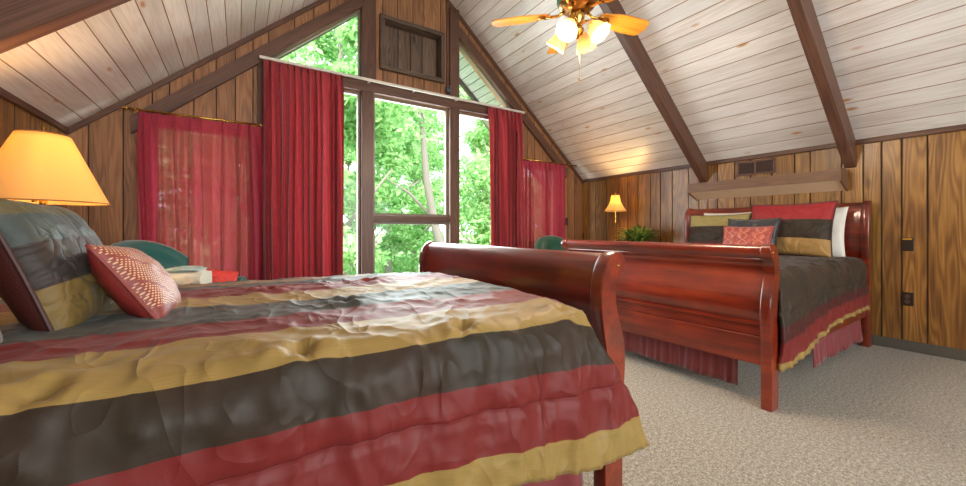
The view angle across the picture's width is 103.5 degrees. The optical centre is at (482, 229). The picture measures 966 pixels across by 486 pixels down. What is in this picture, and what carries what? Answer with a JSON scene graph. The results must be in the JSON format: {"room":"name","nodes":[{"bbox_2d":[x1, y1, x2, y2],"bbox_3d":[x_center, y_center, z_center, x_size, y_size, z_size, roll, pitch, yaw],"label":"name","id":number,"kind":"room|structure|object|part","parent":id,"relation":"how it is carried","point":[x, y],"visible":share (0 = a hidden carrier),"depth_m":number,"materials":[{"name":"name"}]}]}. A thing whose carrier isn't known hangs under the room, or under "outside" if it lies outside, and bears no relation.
{"room":"bedroom","nodes":[
{"label":"bedroom","id":0,"kind":"room"},
{"bbox_2d":[0,97,65,207],"bbox_3d":[-1.415,0.102,-0.063,0.030,1.895,7.820,0,0,-33],"label":"wall","id":1,"kind":"structure","parent":0,"point":[12,117],"depth_m":2.45,"materials":[{"name":"brown wood"}]},
{"bbox_2d":[0,87,68,132],"bbox_3d":[-1.364,-0.824,-0.090,0.025,0.047,7.720,0,0,-33],"label":"trim","id":2,"kind":"structure","parent":1,"relation":"attached to","point":[6,95],"depth_m":2.58,"materials":[{"name":"brown wood"}]},
{"bbox_2d":[66,0,582,273],"bbox_3d":[-0.922,-1.224,4.860,6.110,4.549,0.140,0,0,-33],"label":"wall","id":3,"kind":"structure","parent":0,"point":[107,145],"depth_m":3.76,"materials":[{"name":"brown wood"}]},
{"bbox_2d":[122,106,262,126],"bbox_3d":[-2.674,-1.050,3.582,1.050,0.060,0.120,0,0,-33],"label":"curtain rod","id":4,"kind":"object","parent":3,"relation":"attached to","point":[135,110],"visible":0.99,"depth_m":3.50,"materials":[{"name":"gold metal"}]},
{"bbox_2d":[137,111,262,279],"bbox_3d":[-2.609,-0.045,3.574,0.954,1.991,0.150,0,0,-33],"label":"sheer curtain","id":5,"kind":"object","parent":4,"relation":"hanging from","point":[200,181],"visible":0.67,"depth_m":3.56,"materials":[{"name":"red fabric"}]},
{"bbox_2d":[64,0,328,134],"bbox_3d":[-2.164,-2.135,3.968,3.055,2.719,0.022,0,0,-33],"label":"trim","id":6,"kind":"structure","parent":3,"relation":"attached to","point":[147,90],"depth_m":3.56,"materials":[{"name":"brown wood"}]},
{"bbox_2d":[131,0,361,133],"bbox_3d":[-2.257,-1.798,3.895,2.000,1.899,0.045,0,0,-33],"label":"trim","id":7,"kind":"structure","parent":3,"relation":"attached to","point":[174,101],"depth_m":3.80,"materials":[{"name":"brown wood"}]},
{"bbox_2d":[258,62,263,279],"bbox_3d":[-2.253,-0.500,3.907,0.100,2.500,0.030,0,0,-33],"label":"trim","id":8,"kind":"structure","parent":3,"relation":"attached to","point":[260,73],"depth_m":3.88,"materials":[{"name":"brown wood"}]},
{"bbox_2d":[273,10,359,75],"bbox_3d":[-1.847,-2.171,4.238,0.940,0.842,0.050,0,0,-33],"label":"window","id":9,"kind":"structure","parent":3,"relation":"in","point":[357,13],"depth_m":4.37,"materials":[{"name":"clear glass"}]},
{"bbox_2d":[344,90,359,273],"bbox_3d":[-1.847,-0.455,4.238,0.940,2.310,0.050,0,0,-33],"label":"window","id":10,"kind":"structure","parent":3,"relation":"in","point":[348,92],"depth_m":4.46,"materials":[{"name":"clear glass"}]},
{"bbox_2d":[361,0,373,273],"bbox_3d":[-1.355,-0.949,4.470,0.140,3.998,0.050,0,0,-33],"label":"trim","id":11,"kind":"structure","parent":3,"relation":"attached to","point":[367,9],"depth_m":4.45,"materials":[{"name":"brown wood"}]},
{"bbox_2d":[374,0,375,79],"bbox_3d":[-1.295,-2.387,4.526,0.050,1.274,0.020,0,0,-33],"label":"trim","id":12,"kind":"structure","parent":3,"relation":"attached to","point":[374,0],"depth_m":4.52,"materials":[{"name":"brown wood"}]},
{"bbox_2d":[262,59,501,115],"bbox_3d":[-0.873,-1.680,4.785,3.290,0.130,0.080,0,0,-33],"label":"trim","id":13,"kind":"structure","parent":3,"relation":"attached to","point":[349,83],"depth_m":4.73,"materials":[{"name":"brown wood"}]},
{"bbox_2d":[259,55,524,113],"bbox_3d":[-0.820,-1.717,4.711,3.360,0.034,0.096,0,0,-33],"label":"track","id":14,"kind":"object","parent":3,"relation":"attached to","point":[368,80],"visible":0.93,"depth_m":4.43,"materials":[{"name":"white metal"}]},
{"bbox_2d":[263,59,343,279],"bbox_3d":[-1.875,-0.350,4.017,0.771,2.721,0.227,0,0,-33],"label":"drape","id":15,"kind":"object","parent":14,"relation":"hanging from","point":[303,108],"visible":0.83,"depth_m":4.00,"materials":[{"name":"red fabric"}]},
{"bbox_2d":[488,106,523,247],"bbox_3d":[0.333,-0.350,5.412,0.590,2.721,0.183,0,0,-33],"label":"drape","id":16,"kind":"object","parent":14,"relation":"hanging from","point":[505,126],"visible":0.64,"depth_m":5.39,"materials":[{"name":"red fabric"}]},
{"bbox_2d":[374,95,447,216],"bbox_3d":[-0.908,-0.892,4.839,1.010,1.435,0.050,0,0,-33],"label":"window","id":17,"kind":"structure","parent":3,"relation":"in","point":[445,111],"depth_m":5.00,"materials":[{"name":"clear glass"}]},
{"bbox_2d":[374,222,447,273],"bbox_3d":[-0.908,0.300,4.839,1.010,0.800,0.050,0,0,-33],"label":"window","id":18,"kind":"structure","parent":3,"relation":"in","point":[445,224],"depth_m":4.88,"materials":[{"name":"clear glass"}]},
{"bbox_2d":[379,13,444,83],"bbox_3d":[-0.900,-2.255,4.827,0.860,0.660,0.160,0,0,-33],"label":"shadow box","id":19,"kind":"object","parent":3,"relation":"attached to","point":[406,48],"visible":0.95,"depth_m":4.86,"materials":[{"name":"brown wood"}]},
{"bbox_3d":[-0.941,-2.255,4.890,0.760,0.560,0.010,0,0,-33],"label":"panel","id":20,"kind":"part","parent":19,"relation":"part of","materials":[{"name":"brown wood"}]},
{"bbox_2d":[374,215,449,222],"bbox_3d":[-0.889,-0.138,4.810,1.030,0.075,0.080,0,0,-33],"label":"trim","id":21,"kind":"structure","parent":3,"relation":"attached to","point":[377,218],"depth_m":4.75,"materials":[{"name":"brown wood"}]},
{"bbox_2d":[446,2,449,94],"bbox_3d":[-0.462,-2.387,5.060,0.050,1.274,0.020,0,0,-33],"label":"trim","id":22,"kind":"structure","parent":3,"relation":"attached to","point":[447,3],"depth_m":5.05,"materials":[{"name":"brown wood"}]},
{"bbox_2d":[446,86,450,92],"bbox_3d":[-0.455,-1.850,5.013,0.060,0.080,0.047,0,0,-33],"label":"sensor","id":23,"kind":"object","parent":3,"relation":"attached to","point":[448,88],"visible":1,"depth_m":4.99,"materials":[{"name":"plastic"}]},
{"bbox_2d":[449,7,458,243],"bbox_3d":[-0.386,-0.949,5.090,0.140,3.998,0.050,0,0,-33],"label":"trim","id":24,"kind":"structure","parent":3,"relation":"attached to","point":[453,13],"depth_m":5.07,"materials":[{"name":"brown wood"}]},
{"bbox_2d":[459,77,478,101],"bbox_3d":[0.223,-1.792,6.555,3.755,3.374,0.040,0,0,-33],"label":"trim","id":25,"kind":"structure","parent":3,"relation":"attached to","point":[462,84],"depth_m":6.23,"materials":[{"name":"brown wood"}]},
{"bbox_2d":[459,112,488,120],"bbox_3d":[0.031,-0.455,5.441,0.940,2.310,0.050,0,0,-33],"label":"window","id":26,"kind":"structure","parent":3,"relation":"in","point":[460,113],"depth_m":5.31,"materials":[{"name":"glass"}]},
{"bbox_2d":[459,51,502,106],"bbox_3d":[0.427,-1.860,6.235,3.769,3.292,0.720,0,0,-33],"label":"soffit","id":27,"kind":"object","parent":3,"relation":"attached to","point":[468,75],"visible":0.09,"depth_m":6.05,"materials":[{"name":"white wood"}]},
{"bbox_2d":[459,42,510,108],"bbox_3d":[0.031,-2.171,5.441,0.940,0.842,0.050,0,0,-33],"label":"window","id":28,"kind":"structure","parent":3,"relation":"in","point":[461,47],"depth_m":5.41,"materials":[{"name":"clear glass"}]},
{"bbox_2d":[459,25,566,177],"bbox_3d":[0.513,-1.798,5.670,2.000,1.899,0.045,0,0,-33],"label":"trim","id":29,"kind":"structure","parent":3,"relation":"attached to","point":[464,39],"depth_m":5.52,"materials":[{"name":"brown wood"}]},
{"bbox_2d":[445,0,583,183],"bbox_3d":[0.408,-2.135,5.616,3.055,2.719,0.022,0,0,-33],"label":"trim","id":30,"kind":"structure","parent":3,"relation":"attached to","point":[462,20],"depth_m":5.64,"materials":[{"name":"brown wood"}]},
{"bbox_2d":[523,158,576,167],"bbox_3d":[1.035,-1.050,5.958,1.140,0.060,0.120,0,0,-33],"label":"curtain rod","id":31,"kind":"object","parent":3,"relation":"attached to","point":[523,158],"visible":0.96,"depth_m":5.90,"materials":[{"name":"gold metal"}]},
{"bbox_2d":[523,160,564,248],"bbox_3d":[0.943,-0.045,5.844,0.884,1.991,0.135,0,0,-33],"label":"sheer curtain","id":32,"kind":"object","parent":31,"relation":"hanging from","point":[543,183],"visible":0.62,"depth_m":5.82,"materials":[{"name":"red fabric"}]},
{"bbox_3d":[1.059,-1.050,5.921,1.070,0.017,0.018,0,0,-33],"label":"rod","id":33,"kind":"part","parent":31,"relation":"part of","materials":[{"name":"gold metal"}]},
{"bbox_2d":[0,0,965,179],"bbox_3d":[1.160,-2.180,1.610,6.149,2.684,7.860,0,0,-33],"label":"ceiling","id":34,"kind":"structure","parent":0,"point":[738,74],"depth_m":3.49,"materials":[{"name":"white wood"}]},
{"bbox_2d":[0,0,130,53],"bbox_3d":[-1.173,-2.047,2.420,3.055,2.924,0.100,0,0,-33],"label":"ceiling beam","id":35,"kind":"structure","parent":34,"relation":"attached to","point":[22,22],"depth_m":1.79,"materials":[{"name":"brown wood"}]},
{"bbox_2d":[492,0,648,81],"bbox_3d":[0.640,-2.217,2.463,1.086,2.504,1.078,0,0,-33],"label":"ceiling fan","id":36,"kind":"object","parent":34,"relation":"hanging from","point":[566,31],"visible":1,"depth_m":2.50,"materials":[{"name":"gold metal"}]},
{"bbox_3d":[0.253,-1.415,2.568,0.400,0.040,0.142,0,0,14],"label":"blade","id":37,"kind":"part","parent":36,"relation":"part of","materials":[{"name":"brown wood"}]},
{"bbox_3d":[0.491,-1.257,2.570,0.137,0.149,0.132,0,0,-3],"label":"lamp shade","id":38,"kind":"part","parent":36,"relation":"part of","materials":[{"name":"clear glass"}]},
{"bbox_3d":[0.587,-1.415,2.846,0.142,0.040,0.400,0,0,-4],"label":"blade","id":39,"kind":"part","parent":36,"relation":"part of","materials":[{"name":"brown wood"}]},
{"bbox_3d":[0.517,-1.257,2.356,0.132,0.149,0.137,0,0,-3],"label":"lamp shade","id":40,"kind":"part","parent":36,"relation":"part of","materials":[{"name":"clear glass"}]},
{"bbox_3d":[0.536,-1.272,2.376,0.060,0.066,0.050,0,0,-33],"label":"bulb","id":41,"kind":"part","parent":36,"relation":"part of","materials":[{"name":"white glass"}]},
{"bbox_3d":[0.705,-1.257,2.597,0.132,0.149,0.137,0,0,-3],"label":"lamp shade","id":42,"kind":"part","parent":36,"relation":"part of","materials":[{"name":"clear glass"}]},
{"bbox_3d":[0.731,-1.257,2.383,0.137,0.149,0.132,0,0,-3],"label":"lamp shade","id":43,"kind":"part","parent":36,"relation":"part of","materials":[{"name":"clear glass"}]},
{"bbox_3d":[0.955,-1.415,2.613,0.400,0.040,0.142,0,0,-22],"label":"blade","id":44,"kind":"part","parent":36,"relation":"part of","materials":[{"name":"brown wood"}]},
{"bbox_2d":[598,0,706,182],"bbox_3d":[1.476,-2.050,3.949,3.055,2.919,0.085,0,0,-33],"label":"ceiling beam","id":45,"kind":"structure","parent":34,"relation":"attached to","point":[633,46],"depth_m":4.23,"materials":[{"name":"brown wood"}]},
{"bbox_2d":[786,0,855,168],"bbox_3d":[2.209,-2.050,2.804,3.055,2.919,0.085,0,0,-33],"label":"ceiling beam","id":46,"kind":"structure","parent":34,"relation":"attached to","point":[803,13],"depth_m":3.21,"materials":[{"name":"brown wood"}]},
{"bbox_2d":[582,342,965,485],"bbox_3d":[1.187,1.110,1.568,6.310,0.120,7.960,0,0,-33],"label":"floor","id":47,"kind":"structure","parent":0,"point":[875,415],"depth_m":2.08,"materials":[{"name":"beige carpet"}]},
{"bbox_2d":[110,240,246,280],"bbox_3d":[-2.498,0.566,3.049,0.743,0.973,0.820,0,0,-3],"label":"armchair","id":48,"kind":"object","parent":47,"relation":"on","point":[168,257],"visible":0.11,"depth_m":3.21,"materials":[{"name":"teal fabric"}]},
{"bbox_3d":[-2.722,0.385,3.038,0.294,0.610,0.777,0,0,-3],"label":"backrest","id":49,"kind":"part","parent":48,"relation":"part of","materials":[{"name":"teal fabric"}]},
{"bbox_2d":[165,266,211,284],"bbox_3d":[-2.139,0.331,2.727,0.280,0.149,0.212,0,0,-17],"label":"towel stack","id":50,"kind":"object","parent":48,"relation":"on","point":[182,275],"visible":0.75,"depth_m":2.66,"materials":[{"name":"beige fabric"}]},
{"bbox_2d":[165,266,206,271],"bbox_3d":[-2.140,0.276,2.728,0.228,0.039,0.185,0,0,-17],"label":"folded towel","id":51,"kind":"object","parent":50,"relation":"on","point":[180,268],"depth_m":2.68,"materials":[{"name":"white fabric"}]},
{"bbox_2d":[206,269,238,282],"bbox_3d":[-2.199,0.461,3.149,0.127,0.330,0.353,0,0,35],"label":"cushion","id":52,"kind":"object","parent":48,"relation":"on","point":[217,275],"visible":0.23,"depth_m":3.17,"materials":[{"name":"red fabric"}]},
{"bbox_3d":[-2.396,0.645,3.401,0.507,0.490,0.125,0,0,-3],"label":"arm","id":53,"kind":"part","parent":48,"relation":"part of","materials":[{"name":"teal fabric"}]},
{"bbox_2d":[419,241,624,485],"bbox_3d":[-0.886,0.391,1.504,2.326,1.318,1.658,0,0,-33],"label":"sleigh bed","id":54,"kind":"object","parent":47,"relation":"on","point":[586,282],"visible":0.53,"depth_m":1.58,"materials":[{"name":"brown wood"}]},
{"bbox_3d":[-0.394,0.565,2.767,0.136,0.970,0.055,0,0,-33],"label":"post","id":55,"kind":"part","parent":54,"relation":"part of","materials":[{"name":"brown wood"}]},
{"bbox_3d":[0.037,0.319,2.096,0.107,0.459,1.540,0,0,-33],"label":"footboard panel","id":56,"kind":"part","parent":54,"relation":"part of","materials":[{"name":"brown wood"}]},
{"bbox_2d":[522,472,582,485],"bbox_3d":[-0.873,0.772,1.513,1.962,0.445,1.672,0,0,-33],"label":"bed skirt","id":57,"kind":"object","parent":54,"relation":"attached to","point":[567,479],"visible":0.02,"depth_m":1.29,"materials":[{"name":"red fabric"}]},
{"bbox_3d":[0.466,0.565,1.423,0.136,0.970,0.055,0,0,-33],"label":"post","id":58,"kind":"part","parent":54,"relation":"part of","materials":[{"name":"brown wood"}]},
{"bbox_3d":[-0.924,0.523,1.489,1.930,0.405,1.505,0,0,-33],"label":"mattress","id":59,"kind":"object","parent":54,"relation":"on","visible":0},
{"bbox_2d":[0,272,649,485],"bbox_3d":[-0.798,0.471,1.494,2.055,0.505,1.894,0,0,-33],"label":"comforter","id":60,"kind":"object","parent":59,"relation":"on","point":[405,378],"visible":0.84,"depth_m":0.83,"materials":[{"name":"multicoloured fabric"}]},
{"bbox_2d":[0,199,113,331],"bbox_3d":[-1.191,0.099,1.065,0.231,0.362,0.459,0,0,-33],"label":"pillow","id":61,"kind":"object","parent":60,"relation":"on","point":[48,283],"visible":0.74,"depth_m":0.92,"materials":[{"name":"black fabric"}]},
{"bbox_2d":[84,244,180,318],"bbox_3d":[-1.017,0.158,1.129,0.189,0.246,0.307,0,0,-25],"label":"cushion","id":62,"kind":"object","parent":60,"relation":"on","point":[135,281],"visible":0.88,"depth_m":1.03,"materials":[{"name":"fabric"}]},
{"bbox_2d":[535,236,563,250],"bbox_3d":[1.100,0.566,5.180,0.820,0.973,0.743,0,0,-33],"label":"armchair","id":63,"kind":"object","parent":47,"relation":"on","point":[545,242],"visible":0.2,"depth_m":5.38,"materials":[{"name":"green fabric"}]},
{"bbox_2d":[561,200,871,411],"bbox_3d":[2.135,0.391,3.509,2.296,1.318,1.658,0,0,-34],"label":"sleigh bed","id":64,"kind":"object","parent":47,"relation":"on","point":[719,299],"visible":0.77,"depth_m":2.58,"materials":[{"name":"brown wood"}]},
{"bbox_3d":[0.793,0.565,3.564,0.136,0.970,0.055,0,0,-34],"label":"post","id":65,"kind":"part","parent":64,"relation":"part of","materials":[{"name":"brown wood"}]},
{"bbox_3d":[1.240,0.319,2.903,0.107,0.459,1.540,0,0,-34],"label":"footboard panel","id":66,"kind":"part","parent":64,"relation":"part of","materials":[{"name":"brown wood"}]},
{"bbox_3d":[1.221,0.173,2.890,0.020,0.020,1.540,0,0,-34],"label":"bead moulding","id":67,"kind":"part","parent":64,"relation":"part of","materials":[{"name":"brown wood"}]},
{"bbox_2d":[622,331,737,384],"bbox_3d":[1.272,0.772,2.994,0.034,0.445,1.331,0,0,-33],"label":"bed skirt","id":68,"kind":"object","parent":64,"relation":"attached to","point":[697,361],"visible":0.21,"depth_m":2.72,"materials":[{"name":"red fabric"}]},
{"bbox_3d":[2.582,0.391,4.775,0.136,1.318,0.055,0,0,-34],"label":"post","id":69,"kind":"part","parent":64,"relation":"part of","materials":[{"name":"brown wood"}]},
{"bbox_3d":[1.688,0.565,2.243,0.136,0.970,0.055,0,0,-34],"label":"post","id":70,"kind":"part","parent":64,"relation":"part of","materials":[{"name":"brown wood"}]},
{"bbox_3d":[3.030,0.116,4.116,0.107,0.739,1.540,0,0,-34],"label":"headboard panel","id":71,"kind":"part","parent":64,"relation":"part of","materials":[{"name":"brown wood"}]},
{"bbox_3d":[2.579,0.665,2.853,2.100,0.230,0.025,0,0,-34],"label":"rail","id":72,"kind":"part","parent":64,"relation":"part of","materials":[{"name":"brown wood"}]},
{"bbox_2d":[813,320,862,367],"bbox_3d":[2.857,0.767,3.057,1.212,0.435,0.038,0,0,-34],"label":"bed skirt","id":73,"kind":"object","parent":64,"relation":"attached to","point":[828,346],"visible":0.42,"depth_m":3.00,"materials":[{"name":"red fabric"}]},
{"bbox_3d":[3.476,0.391,3.455,0.136,1.318,0.055,0,0,-34],"label":"post","id":74,"kind":"part","parent":64,"relation":"part of","materials":[{"name":"brown wood"}]},
{"bbox_3d":[2.178,0.523,3.515,1.940,0.405,1.510,0,0,-33],"label":"mattress","id":75,"kind":"object","parent":64,"relation":"on","visible":0},
{"bbox_2d":[777,255,869,371],"bbox_3d":[2.062,0.526,3.476,1.957,0.605,1.786,0,0,-34],"label":"comforter","id":76,"kind":"object","parent":75,"relation":"on","point":[816,294],"visible":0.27,"depth_m":2.61,"materials":[{"name":"black fabric"}]},
{"bbox_2d":[687,213,751,243],"bbox_3d":[2.580,0.039,4.207,0.207,0.433,0.650,0,0,-33],"label":"pillow","id":77,"kind":"object","parent":76,"relation":"on","point":[709,229],"visible":0.61,"depth_m":4.21,"materials":[{"name":"fabric"}]},
{"bbox_2d":[704,212,751,218],"bbox_3d":[2.755,0.028,4.258,0.160,0.464,0.602,0,0,-35],"label":"pillow","id":78,"kind":"object","parent":76,"relation":"on","point":[744,212],"visible":0.06,"depth_m":4.32,"materials":[{"name":"white fabric"}]},
{"bbox_2d":[722,226,773,244],"bbox_3d":[2.531,0.108,3.676,0.156,0.294,0.439,0,0,-29],"label":"cushion","id":79,"kind":"object","parent":76,"relation":"on","point":[761,235],"visible":0.6,"depth_m":3.63,"materials":[{"name":"red fabric"}]},
{"bbox_2d":[728,218,780,246],"bbox_3d":[2.648,0.069,3.769,0.179,0.373,0.472,0,0,-34],"label":"pillow","id":80,"kind":"object","parent":76,"relation":"on","point":[775,222],"visible":0.27,"depth_m":3.70,"materials":[{"name":"black fabric"}]},
{"bbox_2d":[751,200,837,256],"bbox_3d":[2.936,-0.005,3.663,0.230,0.521,0.689,0,0,-33],"label":"pillow","id":81,"kind":"object","parent":76,"relation":"on","point":[805,229],"visible":0.72,"depth_m":3.51,"materials":[{"name":"red fabric"}]},
{"bbox_2d":[832,206,848,256],"bbox_3d":[3.118,0.023,3.695,0.177,0.474,0.624,0,0,-27],"label":"pillow","id":82,"kind":"object","parent":76,"relation":"on","point":[838,249],"visible":0.1,"depth_m":3.46,"materials":[{"name":"white fabric"}]},
{"bbox_3d":[-2.340,0.700,1.981,0.556,0.700,0.540,0,0,-33],"label":"nightstand","id":83,"kind":"object","parent":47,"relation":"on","visible":0},
{"bbox_2d":[0,126,110,205],"bbox_3d":[-2.309,-0.098,2.001,0.509,0.895,0.509,0,0,-33],"label":"table lamp","id":84,"kind":"object","parent":83,"relation":"on","point":[43,167],"visible":0.77,"depth_m":1.90,"materials":[{"name":"yellow fabric"}]},
{"bbox_3d":[-2.309,-0.500,2.001,0.209,0.006,0.209,0,0,-33],"label":"shade trim","id":85,"kind":"part","parent":84,"relation":"part of","materials":[{"name":"yellow fabric"}]},
{"bbox_3d":[-2.309,-0.145,2.001,0.509,0.006,0.509,0,0,-33],"label":"shade trim","id":86,"kind":"part","parent":84,"relation":"part of","materials":[{"name":"beige fabric"}]},
{"bbox_3d":[2.024,0.700,5.363,0.546,0.700,0.950,0,0,-33],"label":"nightstand","id":87,"kind":"object","parent":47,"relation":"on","visible":0},
{"bbox_2d":[604,192,626,240],"bbox_3d":[1.921,-0.100,5.529,0.319,0.900,0.319,0,0,-33],"label":"table lamp","id":88,"kind":"object","parent":87,"relation":"on","point":[615,205],"visible":0.91,"depth_m":5.47,"materials":[{"name":"yellow fabric"}]},
{"bbox_3d":[1.921,-0.388,5.529,0.316,0.235,0.316,0,0,-33],"label":"lamp shade","id":89,"kind":"part","parent":88,"relation":"part of","materials":[{"name":"beige fabric"}]},
{"bbox_2d":[617,225,662,241],"bbox_3d":[2.096,0.137,5.168,0.625,0.426,0.616,0,0,-33],"label":"potted plant","id":90,"kind":"object","parent":87,"relation":"on","point":[638,234],"visible":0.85,"depth_m":5.08,"materials":[{"name":"green plant"}]},
{"bbox_2d":[583,130,965,349],"bbox_3d":[3.756,0.102,3.249,0.030,1.895,7.820,0,0,-33],"label":"wall","id":91,"kind":"structure","parent":0,"point":[915,187],"depth_m":3.39,"materials":[{"name":"brown wood"}]},
{"bbox_2d":[736,158,774,175],"bbox_3d":[3.064,-0.705,4.290,0.012,0.160,0.380,0,0,-33],"label":"air vent","id":92,"kind":"object","parent":91,"relation":"in","point":[762,166],"visible":1,"depth_m":4.28,"materials":[{"name":"black metal"}]},
{"bbox_2d":[688,168,847,200],"bbox_3d":[3.015,-0.476,4.187,0.204,0.212,1.434,0,0,-33],"label":"wall shelf","id":93,"kind":"object","parent":91,"relation":"attached to","point":[833,179],"visible":1,"depth_m":4.01,"materials":[{"name":"beige wood"}]},
{"bbox_2d":[583,124,965,182],"bbox_3d":[3.760,-0.824,3.192,0.025,0.047,7.720,0,0,-33],"label":"trim","id":94,"kind":"structure","parent":91,"relation":"attached to","point":[961,127],"depth_m":3.91,"materials":[{"name":"brown wood"}]},
{"bbox_2d":[901,292,913,305],"bbox_3d":[3.690,0.600,3.313,0.011,0.116,0.074,0,0,-33],"label":"wall outlet","id":95,"kind":"object","parent":91,"relation":"attached to","point":[907,298],"visible":1,"depth_m":3.31,"materials":[{"name":"brown plastic"}]},
{"bbox_2d":[901,238,913,250],"bbox_3d":[3.687,0.125,3.311,0.020,0.116,0.074,0,0,-33],"label":"light switch","id":96,"kind":"object","parent":91,"relation":"attached to","point":[907,244],"visible":1,"depth_m":3.31,"materials":[{"name":"brown plastic"}]},
{"bbox_2d":[872,335,965,360],"bbox_3d":[3.764,1.005,3.195,0.014,0.090,7.720,0,0,-33],"label":"baseboard","id":97,"kind":"structure","parent":91,"relation":"attached to","point":[935,350],"depth_m":3.24,"materials":[{"name":"grey wood"}]},
{"label":"outside","id":98,"kind":"structure","parent":0,"visible":0},
{"bbox_2d":[347,234,473,273],"bbox_3d":[-9.058,2.192,32.686,70.000,3.333,55.180,0,0,-33],"label":"ground","id":99,"kind":"structure","parent":98,"point":[460,237],"depth_m":49.89,"materials":[{"name":"white"}]},
{"bbox_2d":[282,17,413,274],"bbox_3d":[-3.440,-1.562,9.288,3.774,9.832,4.183,0,0,-22],"label":"tree","id":100,"kind":"object","parent":99,"relation":"on","point":[346,39],"visible":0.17,"depth_m":9.04,"materials":[{"name":"green plant"}]},
{"bbox_2d":[344,130,377,254],"bbox_3d":[-7.527,-2.165,21.703,4.053,9.238,3.906,0,0,9],"label":"tree","id":101,"kind":"object","parent":99,"relation":"on","point":[349,162],"visible":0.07,"depth_m":21.10,"materials":[{"name":"green plant"}]},
{"bbox_2d":[344,101,443,273],"bbox_3d":[-3.164,-1.639,13.435,4.118,9.386,3.969,0,0,-15],"label":"tree","id":102,"kind":"object","parent":99,"relation":"on","point":[391,157],"visible":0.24,"depth_m":13.20,"materials":[{"name":"green plant"}]},
{"bbox_2d":[376,110,443,272],"bbox_3d":[-3.401,-2.162,18.925,4.183,9.832,3.774,0,0,-6],"label":"tree","id":103,"kind":"object","parent":99,"relation":"on","point":[413,259],"visible":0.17,"depth_m":18.53,"materials":[{"name":"green plant"}]},
{"bbox_2d":[404,152,443,254],"bbox_3d":[-3.593,-1.762,24.361,3.307,8.431,4.204,0,0,-31],"label":"tree","id":104,"kind":"object","parent":99,"relation":"on","point":[438,181],"visible":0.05,"depth_m":24.11,"materials":[{"name":"green plant"}]},
{"bbox_2d":[386,88,465,242],"bbox_3d":[-1.335,-0.749,8.759,1.915,8.408,1.731,0,0,-1],"label":"tree","id":105,"kind":"object","parent":99,"relation":"on","point":[437,234],"visible":0.27,"depth_m":8.56,"materials":[{"name":"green plant"}]},
{"bbox_3d":[-1.170,-3.323,8.713,1.770,3.260,1.964,0,0,-33],"label":"crown","id":106,"kind":"part","parent":105,"relation":"part of","materials":[{"name":"green plant"}]},
{"bbox_2d":[435,85,490,245],"bbox_3d":[0.671,-0.929,11.239,4.271,8.564,3.359,0,0,-17],"label":"tree","id":107,"kind":"object","parent":99,"relation":"on","point":[483,168],"visible":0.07,"depth_m":10.28,"materials":[{"name":"green plant"}]},
{"bbox_2d":[459,122,490,243],"bbox_3d":[0.453,-1.329,16.653,4.271,8.564,3.359,0,0,36],"label":"tree","id":108,"kind":"object","parent":99,"relation":"on","point":[476,138],"visible":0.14,"depth_m":16.33,"materials":[{"name":"green plant"}]},
{"bbox_2d":[460,118,489,225],"bbox_3d":[0.195,-2.113,21.843,4.031,9.533,4.182,0,0,31],"label":"tree","id":109,"kind":"object","parent":99,"relation":"on","point":[477,122],"visible":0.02,"depth_m":22.00,"materials":[{"name":"green plant"}]},
{"bbox_3d":[-2.734,-1.860,4.210,3.770,3.292,0.720,0,0,-33],"label":"board","id":110,"kind":"object","parent":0,"visible":0},
{"bbox_2d":[278,15,356,58],"bbox_3d":[-2.940,-1.792,4.530,3.755,3.374,0.040,0,0,-33],"label":"trim","id":111,"kind":"structure","parent":110,"relation":"attached to","point":[297,48],"depth_m":4.99,"materials":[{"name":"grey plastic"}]}
]}

